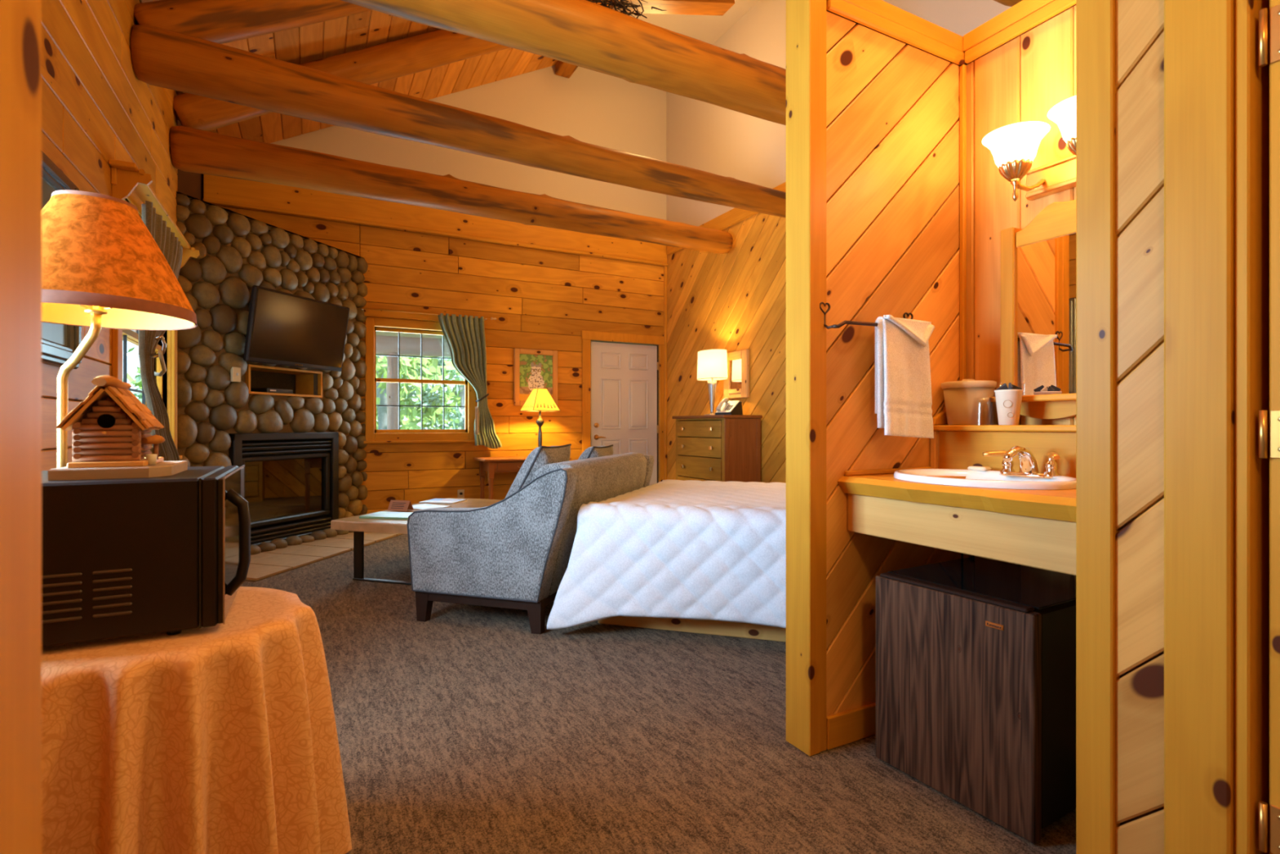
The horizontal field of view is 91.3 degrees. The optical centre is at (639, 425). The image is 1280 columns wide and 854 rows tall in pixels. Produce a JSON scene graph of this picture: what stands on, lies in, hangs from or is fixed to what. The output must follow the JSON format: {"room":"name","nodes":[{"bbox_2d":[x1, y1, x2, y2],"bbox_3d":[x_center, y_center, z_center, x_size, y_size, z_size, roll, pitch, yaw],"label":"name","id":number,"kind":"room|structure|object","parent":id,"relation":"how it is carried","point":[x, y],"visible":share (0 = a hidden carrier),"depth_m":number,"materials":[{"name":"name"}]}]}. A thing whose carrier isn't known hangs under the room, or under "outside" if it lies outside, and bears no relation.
{"room":"hotel room","nodes":[
{"label":"hotel room","id":0,"kind":"room"},
{"bbox_2d":[41,0,201,471],"bbox_3d":[-2.154,-0.680,2.108,0.140,3.460,8.340,0,0,-28],"label":"wall","id":1,"kind":"structure","parent":0,"point":[95,109],"depth_m":2.80,"materials":[{"name":"brown wood"}]},
{"bbox_2d":[0,0,41,853],"bbox_3d":[-0.682,-0.200,0.212,0.692,2.500,0.108,0,0,-28],"label":"doorway","id":2,"kind":"structure","parent":1,"relation":"in","point":[20,20],"depth_m":0.39,"materials":[{"name":"brown wood"}]},
{"bbox_2d":[41,151,81,368],"bbox_3d":[-2.113,-0.593,2.226,0.041,0.735,0.670,0,0,-28],"label":"framed picture","id":3,"kind":"object","parent":1,"relation":"attached to","point":[60,342],"visible":0.27,"depth_m":2.30,"materials":[{"name":"grey metal"}]},
{"bbox_2d":[41,177,66,346],"bbox_3d":[-2.126,-0.593,2.219,0.011,0.575,0.510,0,0,-28],"label":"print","id":4,"kind":"object","parent":3,"relation":"on","point":[55,333],"depth_m":2.29},
{"bbox_2d":[111,190,182,459],"bbox_3d":[-2.964,-0.510,3.716,0.170,1.500,1.600,0,0,-28],"label":"window","id":5,"kind":"structure","parent":1,"relation":"in","point":[117,335],"depth_m":4.29,"materials":[{"name":"brown wood"}]},
{"bbox_2d":[126,200,182,461],"bbox_3d":[-2.840,-0.462,3.752,0.174,1.456,1.118,0,0,-28],"label":"window curtain","id":6,"kind":"object","parent":5,"relation":"hanging from","point":[171,247],"visible":0.58,"depth_m":3.48,"materials":[{"name":"green fabric"}]},
{"bbox_2d":[108,159,199,268],"bbox_3d":[-2.861,-1.162,3.764,0.156,0.226,1.670,0,0,-28],"label":"curtain rod","id":7,"kind":"object","parent":1,"relation":"attached to","point":[126,177],"visible":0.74,"depth_m":3.10,"materials":[{"name":"brown wood"}]},
{"bbox_2d":[169,125,733,253],"bbox_3d":[-1.179,-1.972,5.533,4.776,0.319,0.311,0,0,-28],"label":"tie beam","id":8,"kind":"structure","parent":1,"relation":"attached to","point":[194,150],"depth_m":5.06,"materials":[{"name":"brown wood"}]},
{"bbox_2d":[130,24,786,217],"bbox_3d":[-0.654,-2.030,4.588,4.822,0.345,0.298,0,0,-28],"label":"tie beam","id":9,"kind":"structure","parent":1,"relation":"attached to","point":[160,57],"depth_m":4.00,"materials":[{"name":"brown wood"}]},
{"bbox_2d":[342,0,786,124],"bbox_3d":[-0.008,-2.008,3.365,4.821,0.325,0.330,0,0,-28],"label":"tie beam","id":10,"kind":"structure","parent":1,"relation":"attached to","point":[584,33],"depth_m":3.18,"materials":[{"name":"brown wood"}]},
{"bbox_2d":[586,0,666,18],"bbox_3d":[-0.193,-2.296,3.285,0.654,0.226,0.241,0,0,-28],"label":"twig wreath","id":11,"kind":"object","parent":10,"relation":"on","point":[620,4],"visible":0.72,"depth_m":3.34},
{"bbox_2d":[994,0,1022,6],"bbox_3d":[0.149,-2.070,2.003,3.826,0.346,0.338,0,0,-28],"label":"tie beam","id":12,"kind":"structure","parent":1,"relation":"attached to","point":[1006,2],"depth_m":2.91,"materials":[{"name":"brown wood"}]},
{"bbox_2d":[138,0,557,142],"bbox_3d":[-0.579,-3.370,2.872,3.640,2.019,8.460,0,0,-28],"label":"ceiling","id":13,"kind":"structure","parent":0,"point":[310,42],"depth_m":5.46,"materials":[{"name":"brown wood"}]},
{"bbox_2d":[133,0,371,44],"bbox_3d":[-1.278,-3.151,4.331,3.556,2.084,0.282,0,0,-28],"label":"rafter","id":14,"kind":"object","parent":13,"relation":"attached to","point":[219,21],"visible":0.71,"depth_m":3.66,"materials":[{"name":"brown wood"}]},
{"bbox_2d":[607,0,734,15],"bbox_3d":[0.239,-3.546,5.080,1.162,0.602,0.200,0,0,-28],"label":"ceiling fan","id":15,"kind":"object","parent":14,"relation":"attached to","point":[705,7],"visible":0.71,"depth_m":5.12,"materials":[{"name":"brown wood"}]},
{"bbox_2d":[173,0,608,131],"bbox_3d":[-1.804,-3.152,5.322,3.571,2.061,0.280,0,0,-28],"label":"rafter","id":16,"kind":"object","parent":13,"relation":"attached to","point":[384,61],"visible":0.41,"depth_m":5.03,"materials":[{"name":"brown wood"}]},
{"bbox_2d":[555,60,577,78],"bbox_3d":[0.936,-4.160,3.837,0.180,0.160,7.910,0,0,-28],"label":"ridge beam","id":17,"kind":"structure","parent":13,"relation":"attached to","point":[565,69],"depth_m":7.20,"materials":[{"name":"brown wood"}]},
{"bbox_2d":[201,65,666,513],"bbox_3d":[-1.855,-1.750,6.903,5.150,5.600,0.140,0,0,-28],"label":"wall","id":18,"kind":"structure","parent":0,"point":[538,298],"depth_m":7.04,"materials":[{"name":"brown wood"}]},
{"bbox_2d":[363,306,445,321],"bbox_3d":[-2.252,-1.143,6.585,1.210,0.085,0.049,0,0,-28],"label":"curtain rod","id":19,"kind":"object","parent":18,"relation":"attached to","point":[368,313],"depth_m":6.45,"materials":[{"name":"brown wood"}]},
{"bbox_2d":[376,331,445,338],"bbox_3d":[-2.495,-1.610,7.933,7.000,0.800,2.240,0,0,-28],"label":"porch roof","id":20,"kind":"structure","parent":18,"relation":"attached to","point":[380,333],"depth_m":8.68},
{"bbox_2d":[364,316,476,443],"bbox_3d":[-2.305,-0.455,6.626,1.155,1.280,0.170,0,0,-28],"label":"window","id":21,"kind":"structure","parent":18,"relation":"in","point":[372,435],"depth_m":6.53,"materials":[{"name":"brown wood"}]},
{"bbox_2d":[437,313,502,448],"bbox_3d":[-1.820,-0.459,6.729,0.683,1.432,0.111,0,0,-30],"label":"window curtain","id":22,"kind":"object","parent":21,"relation":"attached to","point":[464,336],"visible":1,"depth_m":6.73,"materials":[{"name":"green fabric"}]},
{"bbox_2d":[361,306,496,319],"bbox_3d":[-2.186,-1.165,6.571,1.355,0.030,0.094,0,0,-28],"label":"curtain rod","id":23,"kind":"object","parent":18,"relation":"attached to","point":[362,308],"visible":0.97,"depth_m":6.46,"materials":[{"name":"brown wood"}]},
{"bbox_2d":[203,173,667,266],"bbox_3d":[-1.814,-2.210,6.826,4.870,0.320,0.035,0,0,-28],"label":"trim","id":24,"kind":"structure","parent":18,"relation":"attached to","point":[215,187],"depth_m":6.51,"materials":[{"name":"brown wood"}]},
{"bbox_2d":[457,489,464,497],"bbox_3d":[-1.931,0.756,6.760,0.072,0.117,0.039,0,0,-28],"label":"wall outlet","id":25,"kind":"object","parent":18,"relation":"attached to","point":[460,493],"visible":0.79,"depth_m":6.76,"materials":[{"name":"beige plastic"}]},
{"bbox_2d":[513,347,557,405],"bbox_3d":[-1.187,-0.542,7.153,0.515,0.645,0.038,0,0,-28],"label":"framed picture","id":26,"kind":"object","parent":18,"relation":"attached to","point":[532,368],"visible":0.84,"depth_m":7.13,"materials":[{"name":"green paper"}]},
{"bbox_2d":[520,354,552,400],"bbox_3d":[-1.187,-0.542,7.154,0.395,0.525,0.001,0,0,-28],"label":"print","id":27,"kind":"object","parent":26,"relation":"attached to","point":[535,371],"depth_m":7.15},
{"bbox_2d":[581,330,664,481],"bbox_3d":[-0.194,-0.037,7.687,1.130,2.175,0.026,0,0,-28],"label":"trim","id":28,"kind":"structure","parent":18,"relation":"attached to","point":[586,335],"depth_m":7.58,"materials":[{"name":"brown wood"}]},
{"bbox_2d":[591,341,658,484],"bbox_3d":[-0.175,0.017,7.721,0.925,2.043,0.104,0,0,-28],"label":"door","id":29,"kind":"structure","parent":18,"relation":"in","point":[624,376],"depth_m":7.73,"materials":[{"name":"white paint"}]},
{"bbox_2d":[663,265,666,479],"bbox_3d":[0.323,-0.500,7.955,0.035,3.100,0.035,0,0,-28],"label":"trim","id":30,"kind":"structure","parent":18,"relation":"attached to","point":[664,266],"depth_m":7.94,"materials":[{"name":"brown wood"}]},
{"bbox_2d":[240,533,1075,853],"bbox_3d":[0.093,1.110,3.216,5.470,0.120,8.600,0,0,-28],"label":"floor","id":31,"kind":"structure","parent":0,"point":[464,729],"depth_m":2.06,"materials":[{"name":"carpet"}]},
{"bbox_2d":[175,191,368,555],"bbox_3d":[-3.449,-0.319,5.552,1.095,2.756,1.977,0,0,17],"label":"stone fireplace","id":32,"kind":"object","parent":31,"relation":"on","point":[302,452],"visible":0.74,"depth_m":5.28,"materials":[{"name":"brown stone"}]},
{"bbox_2d":[231,366,240,382],"bbox_3d":[-3.181,-0.400,4.933,0.041,0.116,0.072,0,0,17],"label":"light switch","id":33,"kind":"object","parent":32,"relation":"attached to","point":[235,371],"visible":1,"depth_m":4.92,"materials":[{"name":"beige plastic"}]},
{"bbox_2d":[251,387,293,393],"bbox_3d":[-3.217,-0.299,5.477,0.182,0.038,0.270,0,0,17],"label":"cable box","id":34,"kind":"object","parent":32,"relation":"in","point":[253,389],"visible":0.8,"depth_m":5.37,"materials":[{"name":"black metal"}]},
{"bbox_2d":[243,284,349,371],"bbox_3d":[-2.925,-0.799,5.374,0.202,0.602,0.970,0,0,17],"label":"television","id":35,"kind":"object","parent":32,"relation":"attached to","point":[284,328],"visible":1,"depth_m":5.28,"materials":[{"name":"black plastic"}]},
{"bbox_2d":[244,531,403,582],"bbox_3d":[-2.682,1.039,5.312,0.857,0.022,2.070,0,0,17],"label":"hearth","id":36,"kind":"object","parent":31,"relation":"on","point":[263,565],"visible":0.48,"depth_m":4.99,"materials":[{"name":"stone"}]},
{"bbox_2d":[330,497,502,585],"bbox_3d":[-1.534,0.843,4.746,0.770,0.414,1.395,0,0,17],"label":"coffee table","id":37,"kind":"object","parent":31,"relation":"on","point":[356,524],"visible":0.46,"depth_m":4.22,"materials":[{"name":"brown wood"}]},
{"bbox_2d":[359,511,412,519],"bbox_3d":[-1.721,0.629,4.361,0.360,0.015,0.240,0,0,10],"label":"magazine","id":38,"kind":"object","parent":37,"relation":"on","point":[378,515],"visible":0.84,"depth_m":4.31,"materials":[{"name":"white paper"}]},
{"bbox_2d":[387,499,413,511],"bbox_3d":[-1.784,0.597,4.663,0.170,0.073,0.081,0,0,17],"label":"tent card","id":39,"kind":"object","parent":37,"relation":"on","point":[394,505],"visible":1,"depth_m":4.64,"materials":[{"name":"brown paper"}]},
{"bbox_2d":[412,503,450,510],"bbox_3d":[-1.665,0.633,4.846,0.300,0.007,0.240,0,0,31],"label":"magazine","id":40,"kind":"object","parent":37,"relation":"on","point":[422,506],"visible":0.77,"depth_m":4.84,"materials":[{"name":"white paper"}]},
{"bbox_2d":[418,497,467,503],"bbox_3d":[-1.635,0.632,5.214,0.300,0.009,0.260,0,0,11],"label":"magazine","id":41,"kind":"object","parent":37,"relation":"on","point":[436,500],"visible":1,"depth_m":5.19,"materials":[{"name":"white paper"}]},
{"bbox_2d":[473,456,571,499],"bbox_3d":[-1.278,0.700,6.801,0.945,0.700,0.500,0,0,-28],"label":"end table","id":42,"kind":"object","parent":31,"relation":"on","point":[491,465],"visible":0.32,"depth_m":6.53,"materials":[{"name":"brown wood"}]},
{"bbox_2d":[520,387,560,447],"bbox_3d":[-1.083,-0.024,6.779,0.328,0.748,0.328,0,0,-36],"label":"table lamp","id":43,"kind":"object","parent":42,"relation":"on","point":[540,399],"visible":0.85,"depth_m":6.72,"materials":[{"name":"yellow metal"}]},
{"bbox_2d":[523,402,555,408],"bbox_3d":[-1.081,-0.216,6.779,0.300,0.072,0.298,0,0,-35],"label":"lampshade","id":44,"kind":"object","parent":43,"relation":"attached to","point":[526,405],"depth_m":6.67,"materials":[{"name":"yellow fabric"}]},
{"bbox_2d":[407,452,653,634],"bbox_3d":[-0.568,0.622,3.958,0.930,0.856,1.580,0,0,17],"label":"loveseat","id":45,"kind":"object","parent":31,"relation":"on","point":[513,552],"visible":0.84,"depth_m":3.22,"materials":[{"name":"grey fabric"}]},
{"bbox_2d":[505,443,571,497],"bbox_3d":[-0.580,0.328,3.496,0.303,0.442,0.389,0,0,17],"label":"throw cushion","id":46,"kind":"object","parent":45,"relation":"on","point":[543,455],"visible":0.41,"depth_m":3.33,"materials":[{"name":"grey fabric"}]},
{"bbox_2d":[577,444,613,459],"bbox_3d":[-0.356,0.342,4.223,0.292,0.416,0.369,0,0,17],"label":"throw cushion","id":47,"kind":"object","parent":45,"relation":"on","point":[600,451],"visible":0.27,"depth_m":4.07,"materials":[{"name":"grey fabric"}]},
{"bbox_2d":[598,615,786,641],"bbox_3d":[0.904,0.752,3.708,1.940,0.595,1.500,0,0,17],"label":"bed","id":48,"kind":"object","parent":31,"relation":"on","point":[746,630],"visible":0.05,"depth_m":3.14,"materials":[{"name":"brown wood"}]},
{"bbox_2d":[546,479,786,629],"bbox_3d":[0.820,0.700,3.648,2.106,0.607,1.858,0,0,17],"label":"quilt","id":49,"kind":"object","parent":48,"relation":"on","point":[692,549],"visible":0.5,"depth_m":3.02,"materials":[{"name":"white fabric"}]},
{"bbox_2d":[671,414,762,482],"bbox_3d":[0.784,0.475,6.564,0.485,1.150,0.965,0,0,-28],"label":"dresser","id":50,"kind":"object","parent":31,"relation":"on","point":[713,447],"visible":0.67,"depth_m":6.23,"materials":[{"name":"brown wood"}]},
{"bbox_2d":[697,348,728,415],"bbox_3d":[0.764,-0.443,6.624,0.279,0.687,0.419,0,0,-28],"label":"table lamp","id":51,"kind":"object","parent":50,"relation":"on","point":[712,364],"visible":0.9,"depth_m":6.50,"materials":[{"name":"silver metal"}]},
{"bbox_2d":[715,397,742,414],"bbox_3d":[0.884,-0.188,6.264,0.190,0.177,0.246,0,0,40],"label":"telephone","id":52,"kind":"object","parent":50,"relation":"on","point":[726,406],"visible":1,"depth_m":6.23,"materials":[{"name":"black plastic"}]},
{"bbox_2d":[875,556,1075,843],"bbox_3d":[1.079,0.756,1.883,0.531,0.588,0.493,0,0,-28],"label":"mini fridge","id":53,"kind":"object","parent":31,"relation":"on","point":[975,656],"visible":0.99,"depth_m":1.69,"materials":[{"name":"brown wood"}]},
{"bbox_2d":[630,0,759,44],"bbox_3d":[1.689,-4.360,4.071,1.530,0.100,8.460,0,0,-28],"label":"ceiling","id":54,"kind":"structure","parent":0,"point":[707,28],"depth_m":6.68,"materials":[{"name":"beige paint"}]},
{"bbox_2d":[666,0,1011,483],"bbox_3d":[2.275,-1.750,4.448,0.140,5.600,8.340,0,0,-28],"label":"wall","id":55,"kind":"structure","parent":0,"point":[735,300],"depth_m":6.59,"materials":[{"name":"brown wood"}]},
{"bbox_2d":[666,182,786,255],"bbox_3d":[2.256,-2.230,4.325,0.050,0.160,8.140,0,0,-28],"label":"trim","id":56,"kind":"structure","parent":55,"relation":"attached to","point":[734,215],"depth_m":6.75,"materials":[{"name":"brown wood"}]},
{"bbox_2d":[723,349,749,399],"bbox_3d":[1.018,-0.535,6.634,0.039,0.500,0.420,0,0,-28],"label":"wall mirror","id":57,"kind":"object","parent":55,"relation":"attached to","point":[737,384],"visible":0.98,"depth_m":6.60,"materials":[{"name":"brown wood"}]},
{"bbox_2d":[729,359,741,389],"bbox_3d":[1.018,-0.540,6.634,0.004,0.330,0.240,0,0,-28],"label":"mirror glass","id":58,"kind":"object","parent":57,"relation":"on","point":[735,364],"depth_m":6.63,"materials":[{"name":"white"}]},
{"bbox_2d":[826,9,961,716],"bbox_3d":[0.936,-0.170,2.263,0.830,2.440,0.097,0,0,-28],"label":"wall","id":59,"kind":"structure","parent":0,"point":[892,104],"depth_m":2.13,"materials":[{"name":"brown wood"}]},
{"bbox_2d":[786,0,826,755],"bbox_3d":[0.545,-0.200,2.049,0.078,2.500,0.115,0,0,-28],"label":"wooden post","id":60,"kind":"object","parent":59,"relation":"attached to","point":[806,20],"depth_m":2.01,"materials":[{"name":"brown wood"}]},
{"bbox_2d":[826,702,875,749],"bbox_3d":[0.909,0.998,2.186,0.690,0.105,0.015,0,0,-28],"label":"baseboard","id":61,"kind":"structure","parent":59,"relation":"attached to","point":[842,728],"depth_m":2.06,"materials":[{"name":"brown wood"}]},
{"bbox_2d":[819,302,913,328],"bbox_3d":[0.789,-0.351,2.087,0.457,0.091,0.070,0,0,-28],"label":"towel rail","id":62,"kind":"object","parent":59,"relation":"attached to","point":[852,322],"visible":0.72,"depth_m":2.01,"materials":[{"name":"metal"}]},
{"bbox_2d":[875,315,934,438],"bbox_3d":[0.882,-0.158,2.091,0.238,0.404,0.069,0,0,-28],"label":"hand towel","id":63,"kind":"object","parent":62,"relation":"hanging from","point":[903,384],"visible":1,"depth_m":2.06,"materials":[{"name":"white fabric"}]},
{"bbox_2d":[826,0,965,65],"bbox_3d":[0.910,-1.367,2.182,0.688,0.045,0.019,0,0,-28],"label":"trim","id":64,"kind":"structure","parent":59,"relation":"attached to","point":[841,7],"depth_m":2.16,"materials":[{"name":"brown wood"}]},
{"bbox_2d":[843,0,964,53],"bbox_3d":[0.925,-1.420,2.251,0.860,0.060,0.120,0,0,-28],"label":"trim","id":65,"kind":"structure","parent":59,"relation":"on","point":[883,9],"depth_m":2.20,"materials":[{"name":"brown wood"}]},
{"bbox_2d":[939,431,1075,478],"bbox_3d":[1.263,0.093,1.918,0.015,0.147,0.768,0,0,-28],"label":"backsplash","id":66,"kind":"structure","parent":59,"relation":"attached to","point":[958,450],"depth_m":2.05,"materials":[{"name":"brown wood"}]},
{"bbox_2d":[961,4,1075,575],"bbox_3d":[1.489,-0.170,1.966,0.130,2.440,0.985,0,0,-28],"label":"wall","id":67,"kind":"structure","parent":0,"point":[1022,78],"depth_m":2.23,"materials":[{"name":"brown wood"}]},
{"bbox_2d":[837,431,1075,575],"bbox_3d":[1.109,0.185,1.850,0.640,0.330,0.791,0,0,-28],"label":"countertop","id":68,"kind":"structure","parent":67,"relation":"attached to","point":[1029,527],"depth_m":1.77,"materials":[{"name":"brown wood"}]},
{"bbox_2d":[893,468,1075,489],"bbox_3d":[1.018,0.220,1.873,0.410,0.145,0.524,0,0,-28],"label":"sink","id":69,"kind":"object","parent":68,"relation":"in","point":[975,478],"visible":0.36,"depth_m":1.80,"materials":[{"name":"white ceramic"}]},
{"bbox_2d":[967,466,991,471],"bbox_3d":[1.120,0.143,2.065,0.040,0.012,0.065,0,0,-28],"label":"soap bar","id":70,"kind":"object","parent":69,"relation":"on","point":[974,468],"visible":1,"depth_m":2.05,"materials":[{"name":"beige paper"}]},
{"bbox_2d":[933,405,1075,431],"bbox_3d":[1.308,-0.058,1.955,0.190,0.154,0.791,0,0,-28],"label":"shelf","id":71,"kind":"object","parent":68,"relation":"on","point":[941,418],"visible":0.35,"depth_m":2.04,"materials":[{"name":"brown wood"}]},
{"bbox_2d":[941,378,996,425],"bbox_3d":[1.167,-0.082,2.223,0.176,0.162,0.176,0,0,-28],"label":"ice bucket","id":72,"kind":"object","parent":71,"relation":"on","point":[966,401],"visible":1,"depth_m":2.16,"materials":[{"name":"brown plastic"}]},
{"bbox_2d":[994,389,1023,425],"bbox_3d":[1.204,-0.058,2.045,0.082,0.114,0.082,0,0,-28],"label":"paper cup","id":73,"kind":"object","parent":71,"relation":"on","point":[1008,402],"visible":1,"depth_m":2.02,"materials":[{"name":"beige paper"}]},
{"bbox_2d":[996,384,1008,390],"bbox_3d":[1.193,-0.105,2.046,0.050,0.056,0.006,0,0,3],"label":"sachet","id":74,"kind":"object","parent":73,"relation":"in","point":[1003,387],"visible":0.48,"depth_m":2.04,"materials":[{"name":"grey"}]},
{"bbox_2d":[982,445,1060,478],"bbox_3d":[1.142,0.110,1.882,0.144,0.097,0.233,0,0,-28],"label":"faucet","id":75,"kind":"object","parent":68,"relation":"on","point":[1028,468],"visible":0.99,"depth_m":1.88,"materials":[{"name":"silver metal"}]},
{"bbox_2d":[959,64,966,381],"bbox_3d":[1.207,-0.672,2.339,0.019,1.345,0.020,0,0,-28],"label":"trim","id":76,"kind":"structure","parent":67,"relation":"attached to","point":[962,68],"depth_m":2.33,"materials":[{"name":"brown wood"}]},
{"bbox_2d":[963,0,1053,51],"bbox_3d":[1.492,-1.420,1.947,0.162,0.060,0.948,0,0,-28],"label":"trim","id":77,"kind":"structure","parent":67,"relation":"on","point":[1024,8],"depth_m":2.19,"materials":[{"name":"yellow wood"}]},
{"bbox_2d":[964,0,1075,63],"bbox_3d":[1.392,-1.367,1.988,0.019,0.045,0.774,0,0,-28],"label":"trim","id":78,"kind":"structure","parent":67,"relation":"attached to","point":[1055,7],"depth_m":2.15,"materials":[{"name":"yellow wood"}]},
{"bbox_2d":[982,95,1075,201],"bbox_3d":[1.329,-0.819,1.836,0.273,0.211,0.593,0,0,-28],"label":"vanity light","id":79,"kind":"object","parent":67,"relation":"attached to","point":[1014,147],"visible":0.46,"depth_m":1.96,"materials":[{"name":"white glass"}]},
{"bbox_2d":[990,199,1075,418],"bbox_3d":[1.391,-0.370,1.909,0.093,0.700,0.617,0,0,-28],"label":"vanity mirror","id":80,"kind":"object","parent":67,"relation":"attached to","point":[1037,260],"visible":0.23,"depth_m":2.06,"materials":[{"name":"brown wood"}]},
{"bbox_2d":[1016,232,1075,395],"bbox_3d":[1.399,-0.360,1.913,0.004,0.520,0.515,0,0,-28],"label":"mirror glass","id":81,"kind":"object","parent":80,"relation":"on","point":[1046,262],"depth_m":2.05,"materials":[{"name":"white"}]},
{"bbox_2d":[1115,0,1164,853],"bbox_3d":[1.310,-0.170,1.365,0.788,2.440,0.250,0,0,-28],"label":"wall","id":82,"kind":"structure","parent":0,"point":[1139,24],"depth_m":1.20,"materials":[{"name":"brown wood"}]},
{"bbox_2d":[1075,0,1119,853],"bbox_3d":[0.931,-0.200,1.267,0.050,2.500,0.066,0,0,-28],"label":"wooden post","id":83,"kind":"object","parent":82,"relation":"attached to","point":[1095,88],"depth_m":1.25,"materials":[{"name":"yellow wood"}]},
{"bbox_2d":[1164,0,1234,853],"bbox_3d":[0.997,-0.200,1.115,0.035,2.500,0.094,0,0,-28],"label":"trim","id":84,"kind":"structure","parent":82,"relation":"attached to","point":[1199,34],"depth_m":1.10,"materials":[{"name":"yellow wood"}]},
{"bbox_2d":[1234,0,1269,853],"bbox_3d":[1.109,-0.200,1.109,0.202,2.500,0.020,0,0,-28],"label":"trim","id":85,"kind":"structure","parent":82,"relation":"attached to","point":[1251,82],"depth_m":1.06,"materials":[{"name":"brown wood"}]},
{"bbox_2d":[1258,0,1279,853],"bbox_3d":[1.403,0.030,1.212,0.787,2.020,0.062,0,0,-28],"label":"door","id":86,"kind":"structure","parent":82,"relation":"in","point":[1274,5],"depth_m":1.05,"materials":[{"name":"brown wood"}]},
{"label":"outside","id":87,"kind":"structure","parent":0,"visible":0},
{"bbox_3d":[-12.170,1.475,23.032,50.000,0.150,37.900,0,0,-28],"label":"ground","id":88,"kind":"structure","parent":87,"visible":0},
{"bbox_2d":[122,375,142,402],"bbox_3d":[-6.905,0.552,11.018,6.227,10.205,6.152,0,0,-28],"label":"tree","id":89,"kind":"object","parent":88,"relation":"on","point":[138,378],"visible":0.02,"depth_m":11.70,"materials":[{"name":"green plant"}]},
{"bbox_2d":[128,368,437,420],"bbox_3d":[-12.927,-3.577,20.624,15.016,20.318,13.532,0,0,-28],"label":"tree","id":90,"kind":"object","parent":88,"relation":"on","point":[133,382],"visible":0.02,"depth_m":21.30,"materials":[{"name":"green plant"}]},
{"bbox_2d":[127,346,453,429],"bbox_3d":[-12.648,-0.496,26.957,20.860,21.587,18.006,0,0,-45],"label":"tree","id":91,"kind":"object","parent":88,"relation":"on","point":[403,423],"visible":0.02,"depth_m":27.99,"materials":[{"name":"green plant"}]},
{"bbox_2d":[376,355,462,429],"bbox_3d":[-5.263,-2.395,13.215,6.224,10.322,6.922,0,0,19],"label":"tree","id":92,"kind":"object","parent":88,"relation":"on","point":[407,364],"visible":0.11,"depth_m":11.53,"materials":[{"name":"green plant"}]},
{"bbox_2d":[376,374,462,429],"bbox_3d":[-5.052,-2.513,15.804,11.410,10.846,7.361,0,0,-28],"label":"tree","id":93,"kind":"object","parent":88,"relation":"on","point":[408,388],"visible":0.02,"depth_m":15.83,"materials":[{"name":"green plant"}]},
{"bbox_2d":[376,368,462,429],"bbox_3d":[-4.816,-3.641,20.867,12.236,14.604,13.146,0,0,26],"label":"tree","id":94,"kind":"object","parent":88,"relation":"on","point":[426,420],"visible":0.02,"depth_m":23.27,"materials":[{"name":"green plant"}]},
{"bbox_2d":[401,356,464,429],"bbox_3d":[-3.071,-0.251,12.012,2.923,4.439,3.948,0,0,-28],"label":"tree","id":95,"kind":"object","parent":88,"relation":"on","point":[461,418],"visible":0.07,"depth_m":11.77,"materials":[{"name":"green plant"}]},
{"bbox_3d":[-2.237,1.285,7.979,6.500,0.230,2.000,0,0,-28],"label":"floor","id":96,"kind":"structure","parent":88,"relation":"on","visible":0},
{"bbox_2d":[386,351,398,429],"bbox_3d":[-3.287,0.100,8.329,0.170,2.140,0.170,0,0,-28],"label":"porch post","id":97,"kind":"object","parent":96,"relation":"on","point":[392,388],"visible":0.35,"depth_m":8.27,"materials":[{"name":"grey wood"}]},
{"bbox_2d":[122,329,451,356],"bbox_3d":[-2.744,-1.070,8.616,7.203,0.266,0.250,0,0,-28],"label":"beam","id":98,"kind":"structure","parent":97,"relation":"on","point":[385,344],"depth_m":8.35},
{"bbox_3d":[-1.066,0.741,1.376,0.570,0.617,0.570,0,0,-28],"label":"round table","id":99,"kind":"object","parent":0,"visible":0},
{"bbox_2d":[41,586,351,853],"bbox_3d":[-1.041,0.735,1.385,0.734,0.616,0.748,0,0,-28],"label":"tablecloth","id":100,"kind":"object","parent":99,"relation":"on","point":[220,738],"visible":0.78,"depth_m":1.21,"materials":[{"name":"fabric"}]},
{"bbox_2d":[41,464,250,647],"bbox_3d":[-1.123,0.267,1.401,0.452,0.320,0.454,0,0,-28],"label":"microwave","id":101,"kind":"object","parent":100,"relation":"on","point":[121,557],"visible":0.89,"depth_m":1.23,"materials":[{"name":"black metal"}]},
{"bbox_2d":[48,374,187,480],"bbox_3d":[-1.120,0.003,1.362,0.187,0.210,0.244,0,0,-28],"label":"birdhouse","id":102,"kind":"object","parent":101,"relation":"on","point":[112,428],"visible":1,"depth_m":1.28,"materials":[{"name":"brown wood"}]},
{"bbox_2d":[41,189,197,467],"bbox_3d":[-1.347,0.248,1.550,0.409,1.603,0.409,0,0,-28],"label":"table lamp","id":103,"kind":"object","parent":101,"relation":"on","point":[102,267],"visible":0.78,"depth_m":1.48,"materials":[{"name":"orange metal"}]},
{"bbox_2d":[79,304,111,314],"bbox_3d":[-1.347,-0.300,1.550,0.064,0.050,0.064,0,0,-28],"label":"bulb","id":104,"kind":"object","parent":103,"relation":"attached to","point":[91,309],"depth_m":1.54,"materials":[{"name":"yellow glass"}]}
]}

